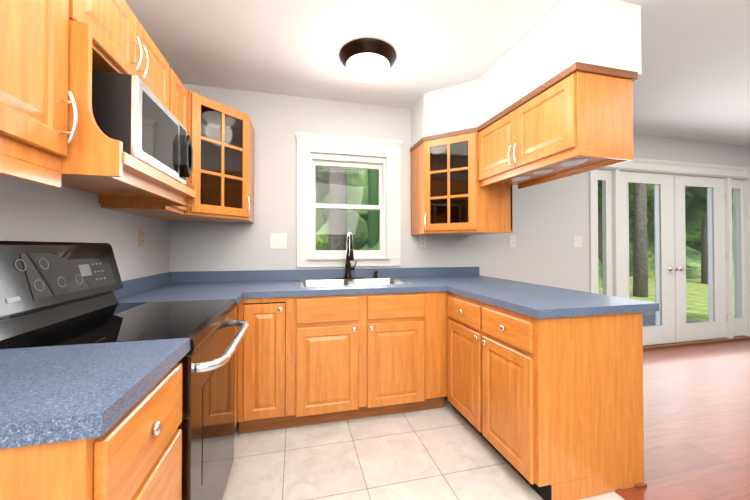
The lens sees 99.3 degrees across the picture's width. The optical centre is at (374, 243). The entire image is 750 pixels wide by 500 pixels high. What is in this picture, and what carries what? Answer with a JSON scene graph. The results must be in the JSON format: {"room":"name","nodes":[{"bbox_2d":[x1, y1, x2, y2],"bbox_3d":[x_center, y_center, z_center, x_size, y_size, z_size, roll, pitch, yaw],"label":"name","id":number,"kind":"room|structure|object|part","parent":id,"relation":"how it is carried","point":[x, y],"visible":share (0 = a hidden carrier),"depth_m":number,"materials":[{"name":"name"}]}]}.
{"room":"kitchen","nodes":[
{"label":"kitchen","id":0,"kind":"room"},
{"bbox_2d":[0,175,169,280],"bbox_3d":[-1.006,-0.064,-0.218,0.100,2.520,5.990,0,-1,-14],"label":"wall","id":1,"kind":"structure","parent":0,"point":[31,211],"depth_m":1.49,"materials":[{"name":"white paint"}]},
{"bbox_2d":[0,0,79,179],"bbox_3d":[-1.012,-0.599,0.685,0.315,0.771,0.495,0,-1,-14],"label":"upper cabinet","id":2,"kind":"object","parent":1,"relation":"attached to","point":[54,54],"depth_m":0.85,"materials":[{"name":"brown wood"}]},
{"bbox_2d":[80,0,171,112],"bbox_3d":[-1.166,-0.825,1.307,0.315,0.305,0.755,0,-1,-14],"label":"upper cabinet","id":3,"kind":"object","parent":1,"relation":"attached to","point":[112,39],"depth_m":1.23,"materials":[{"name":"brown wood"}]},
{"bbox_2d":[61,0,195,206],"bbox_3d":[-1.100,-0.590,1.321,0.449,0.772,0.780,0,-1,-14],"label":"shelf","id":4,"kind":"object","parent":3,"relation":"attached to","point":[104,35],"depth_m":1.16,"materials":[{"name":"brown wood"}]},
{"bbox_2d":[92,70,192,184],"bbox_3d":[-1.080,-0.439,1.334,0.432,0.304,0.520,0,-1,-14],"label":"microwave oven","id":5,"kind":"object","parent":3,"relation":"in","point":[137,118],"visible":0.46,"depth_m":1.15,"materials":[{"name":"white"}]},
{"bbox_2d":[139,228,144,245],"bbox_3d":[-1.520,-0.038,2.081,0.008,0.118,0.072,0,-1,-14],"label":"electrical outlet plate","id":6,"kind":"object","parent":1,"relation":"attached to","point":[141,236],"visible":1,"depth_m":2.07,"materials":[{"name":"beige plastic"}]},
{"bbox_2d":[96,69,203,219],"bbox_3d":[-1.270,-0.575,1.858,0.378,0.791,0.344,0,-1,-14],"label":"upper cabinet","id":7,"kind":"object","parent":1,"relation":"attached to","point":[125,183],"depth_m":1.63,"materials":[{"name":"brown wood"}]},
{"bbox_2d":[200,95,251,211],"bbox_3d":[-1.052,-0.601,2.197,0.314,0.706,0.314,0,-1,-14],"label":"upper cabinet","id":8,"kind":"object","parent":1,"relation":"attached to","point":[225,131],"depth_m":2.21,"materials":[{"name":"brown wood"}]},
{"bbox_3d":[-1.053,-0.576,2.198,0.232,0.656,0.232,0,-1,-14],"label":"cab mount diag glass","id":9,"kind":"part","parent":8,"relation":"part of","materials":[{"name":"clear glass"}]},
{"bbox_2d":[222,397,623,499],"bbox_3d":[0.217,1.230,0.070,2.620,0.060,5.990,0,-1,-14],"label":"floor","id":10,"kind":"structure","parent":0,"point":[447,451],"depth_m":1.76,"materials":[{"name":"beige tile"}]},
{"bbox_2d":[0,363,181,499],"bbox_3d":[-0.843,0.771,0.697,0.656,0.869,0.446,0,-1,-14],"label":"base cabinet","id":11,"kind":"object","parent":10,"relation":"on","point":[134,452],"visible":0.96,"depth_m":0.62,"materials":[{"name":"brown wood"}]},
{"bbox_2d":[0,338,189,448],"bbox_3d":[-0.840,0.269,0.694,0.652,0.126,0.468,0,-1,-14],"label":"countertop","id":12,"kind":"structure","parent":11,"relation":"on","point":[52,394],"depth_m":0.66,"materials":[{"name":"blue laminate"}]},
{"bbox_2d":[0,241,248,499],"bbox_3d":[-0.943,0.604,1.299,0.740,1.218,0.762,0,-1,-14],"label":"range","id":13,"kind":"object","parent":10,"relation":"on","point":[56,293],"visible":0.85,"depth_m":1.18,"materials":[{"name":"black metal"}]},
{"bbox_2d":[234,304,237,429],"bbox_3d":[-1.216,0.787,2.132,0.622,0.869,0.983,0,-1,-14],"label":"base cabinet","id":14,"kind":"object","parent":10,"relation":"on","point":[236,373],"depth_m":1.97,"materials":[{"name":"brown wood"}]},
{"bbox_2d":[238,297,301,433],"bbox_3d":[-0.763,0.790,2.369,0.368,0.868,0.740,0,-1,-14],"label":"base cabinet","id":15,"kind":"object","parent":10,"relation":"on","point":[270,349],"depth_m":2.03,"materials":[{"name":"brown wood"}]},
{"bbox_2d":[114,276,247,303],"bbox_3d":[-1.105,0.282,1.779,0.660,0.126,0.238,0,-1,-14],"label":"countertop","id":16,"kind":"structure","parent":15,"relation":"on","point":[149,288],"depth_m":2.06,"materials":[{"name":"blue laminate"}]},
{"bbox_2d":[131,232,505,298],"bbox_3d":[-0.207,0.201,2.510,2.754,0.596,0.748,0,-1,-14],"label":"countertop","id":17,"kind":"structure","parent":15,"relation":"on","point":[348,281],"depth_m":2.68,"materials":[{"name":"blue laminate"}]},
{"bbox_2d":[334,232,362,278],"bbox_3d":[-0.217,0.108,2.727,0.250,0.406,0.224,0,-1,-14],"label":"faucet","id":18,"kind":"object","parent":17,"relation":"on","point":[350,254],"depth_m":2.78,"materials":[{"name":"brown metal"}]},
{"bbox_2d":[299,277,411,287],"bbox_3d":[-0.181,0.405,2.578,0.840,0.190,0.540,0,-1,-14],"label":"sink","id":19,"kind":"object","parent":17,"relation":"in","point":[304,282],"depth_m":2.74,"materials":[{"name":"silver metal"}]},
{"bbox_2d":[445,292,646,499],"bbox_3d":[0.927,0.786,1.972,0.658,0.868,0.909,0,-1,-14],"label":"base cabinet","id":20,"kind":"object","parent":10,"relation":"on","point":[548,408],"visible":0.96,"depth_m":1.54,"materials":[{"name":"brown wood"}]},
{"bbox_2d":[444,280,658,318],"bbox_3d":[0.966,0.327,1.953,0.744,0.040,0.895,0,-1,-14],"label":"countertop","id":21,"kind":"structure","parent":20,"relation":"on","point":[537,301],"depth_m":1.72,"materials":[{"name":"blue laminate"}]},
{"bbox_2d":[125,0,749,145],"bbox_3d":[2.983,-1.363,0.785,8.320,0.100,5.990,0,-1,-14],"label":"ceiling","id":22,"kind":"structure","parent":0,"point":[692,82],"depth_m":2.11,"materials":[{"name":"white paint"}]},
{"bbox_2d":[339,38,395,82],"bbox_3d":[-0.050,-1.212,2.211,0.396,0.167,0.396,0,-1,-14],"label":"ceiling light fixture","id":23,"kind":"object","parent":22,"relation":"attached to","point":[367,60],"visible":1,"depth_m":2.10,"materials":[{"name":"white glass"}]},
{"bbox_2d":[411,0,641,146],"bbox_3d":[0.901,-1.104,2.397,0.765,0.380,1.535,0,-1,-14],"label":"soffit bulkhead","id":24,"kind":"object","parent":22,"relation":"attached to","point":[561,36],"visible":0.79,"depth_m":1.85,"materials":[{"name":"white paint"}]},
{"bbox_2d":[422,130,481,225],"bbox_3d":[0.604,-0.512,2.604,0.319,0.708,0.319,0,-1,-14],"label":"upper cabinet","id":25,"kind":"object","parent":24,"relation":"hanging from","point":[449,159],"depth_m":2.59,"materials":[{"name":"brown wood"}]},
{"bbox_3d":[0.604,-0.486,2.605,0.237,0.657,0.237,0,-1,-14],"label":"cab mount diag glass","id":26,"kind":"part","parent":25,"relation":"part of","materials":[{"name":"clear glass"}]},
{"bbox_2d":[474,62,637,185],"bbox_3d":[1.098,-0.697,2.110,0.388,0.439,0.898,0,-1,-14],"label":"upper cabinet","id":27,"kind":"object","parent":24,"relation":"hanging from","point":[575,118],"depth_m":1.75,"materials":[{"name":"brown wood"}]},
{"bbox_3d":[0.874,-0.894,2.377,0.731,0.039,1.549,0,-1,-14],"label":"crown","id":28,"kind":"part","parent":27,"relation":"part of","materials":[{"name":"brown wood"}]},
{"bbox_2d":[170,84,749,291],"bbox_3d":[2.282,-0.021,3.600,8.120,2.520,0.160,0,-1,-14],"label":"wall","id":29,"kind":"structure","parent":0,"point":[550,219],"depth_m":3.01,"materials":[{"name":"white paint"}]},
{"bbox_2d":[270,233,286,248],"bbox_3d":[-0.830,-0.020,2.737,0.135,0.135,0.016,0,-1,-14],"label":"light switch","id":30,"kind":"object","parent":29,"relation":"attached to","point":[278,240],"visible":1,"depth_m":2.74,"materials":[{"name":"white plastic"}]},
{"bbox_2d":[295,132,401,266],"bbox_3d":[-0.237,-0.375,2.956,0.978,1.175,0.205,0,-1,-14],"label":"window","id":31,"kind":"structure","parent":29,"relation":"in","point":[382,157],"depth_m":2.90,"materials":[{"name":"white wood"}]},
{"bbox_2d":[419,235,425,246],"bbox_3d":[0.458,-0.022,3.061,0.072,0.118,0.008,0,-1,-14],"label":"outlet","id":32,"kind":"object","parent":29,"relation":"attached to","point":[422,240],"visible":0.9,"depth_m":3.06,"materials":[{"name":"white plastic"}]},
{"bbox_2d":[509,236,514,246],"bbox_3d":[1.422,-0.019,3.299,0.072,0.118,0.008,0,-1,-14],"label":"outlet","id":33,"kind":"object","parent":29,"relation":"attached to","point":[511,241],"visible":1,"depth_m":3.30,"materials":[{"name":"white plastic"}]},
{"bbox_2d":[573,236,581,246],"bbox_3d":[2.225,-0.017,3.495,0.118,0.118,0.016,0,-1,-14],"label":"light switch","id":34,"kind":"object","parent":29,"relation":"attached to","point":[577,241],"visible":1,"depth_m":3.50,"materials":[{"name":"white plastic"}]},
{"bbox_2d":[598,180,604,287],"bbox_3d":[2.592,0.126,3.678,0.150,1.728,0.006,0,-1,-14],"label":"glass","id":35,"kind":"object","parent":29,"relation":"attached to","point":[600,180],"depth_m":3.68,"materials":[{"name":"clear glass"}]},
{"bbox_2d":[629,183,660,324],"bbox_3d":[3.213,0.138,3.815,0.527,1.728,0.006,0,-1,-14],"label":"glass","id":36,"kind":"object","parent":29,"relation":"attached to","point":[633,183],"depth_m":3.82,"materials":[{"name":"clear glass"}]},
{"bbox_2d":[589,158,749,349],"bbox_3d":[3.684,0.131,3.928,2.750,2.225,0.194,0,-1,-14],"label":"door frame","id":37,"kind":"structure","parent":29,"relation":"attached to","point":[672,179],"depth_m":3.91,"materials":[{"name":"white wood"}]},
{"bbox_2d":[685,186,713,322],"bbox_3d":[4.086,0.140,4.032,0.523,1.728,0.006,0,-1,-14],"label":"glass","id":38,"kind":"object","parent":29,"relation":"attached to","point":[686,254],"depth_m":4.03,"materials":[{"name":"clear glass"}]},
{"bbox_2d":[732,196,739,315],"bbox_3d":[4.734,0.132,4.209,0.205,1.728,0.006,0,-1,-14],"label":"glass","id":39,"kind":"object","parent":29,"relation":"attached to","point":[734,196],"depth_m":4.22,"materials":[{"name":"clear glass"}]},
{"bbox_2d":[623,339,749,499],"bbox_3d":[4.255,1.241,1.071,5.700,0.060,5.990,0,-1,-14],"label":"floor","id":40,"kind":"structure","parent":0,"point":[696,410],"depth_m":2.17,"materials":[{"name":"brown wood"}]},
{"bbox_2d":[614,488,635,499],"bbox_3d":[1.331,1.205,1.019,0.050,0.010,4.105,0,-1,-14],"label":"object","id":41,"kind":"structure","parent":40,"relation":"on","point":[623,494],"depth_m":1.53,"materials":[{"name":"brown wood"}]},
{"label":"outside","id":42,"kind":"structure","parent":0,"visible":0},
{"bbox_2d":[315,166,734,326],"bbox_3d":[-0.703,-4.238,33.818,65.000,16.038,59.839,0,-1,-14],"label":"outdoor scenery","id":43,"kind":"object","parent":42,"point":[324,194],"depth_m":9.66,"materials":[{"name":"green plant"}]}
]}

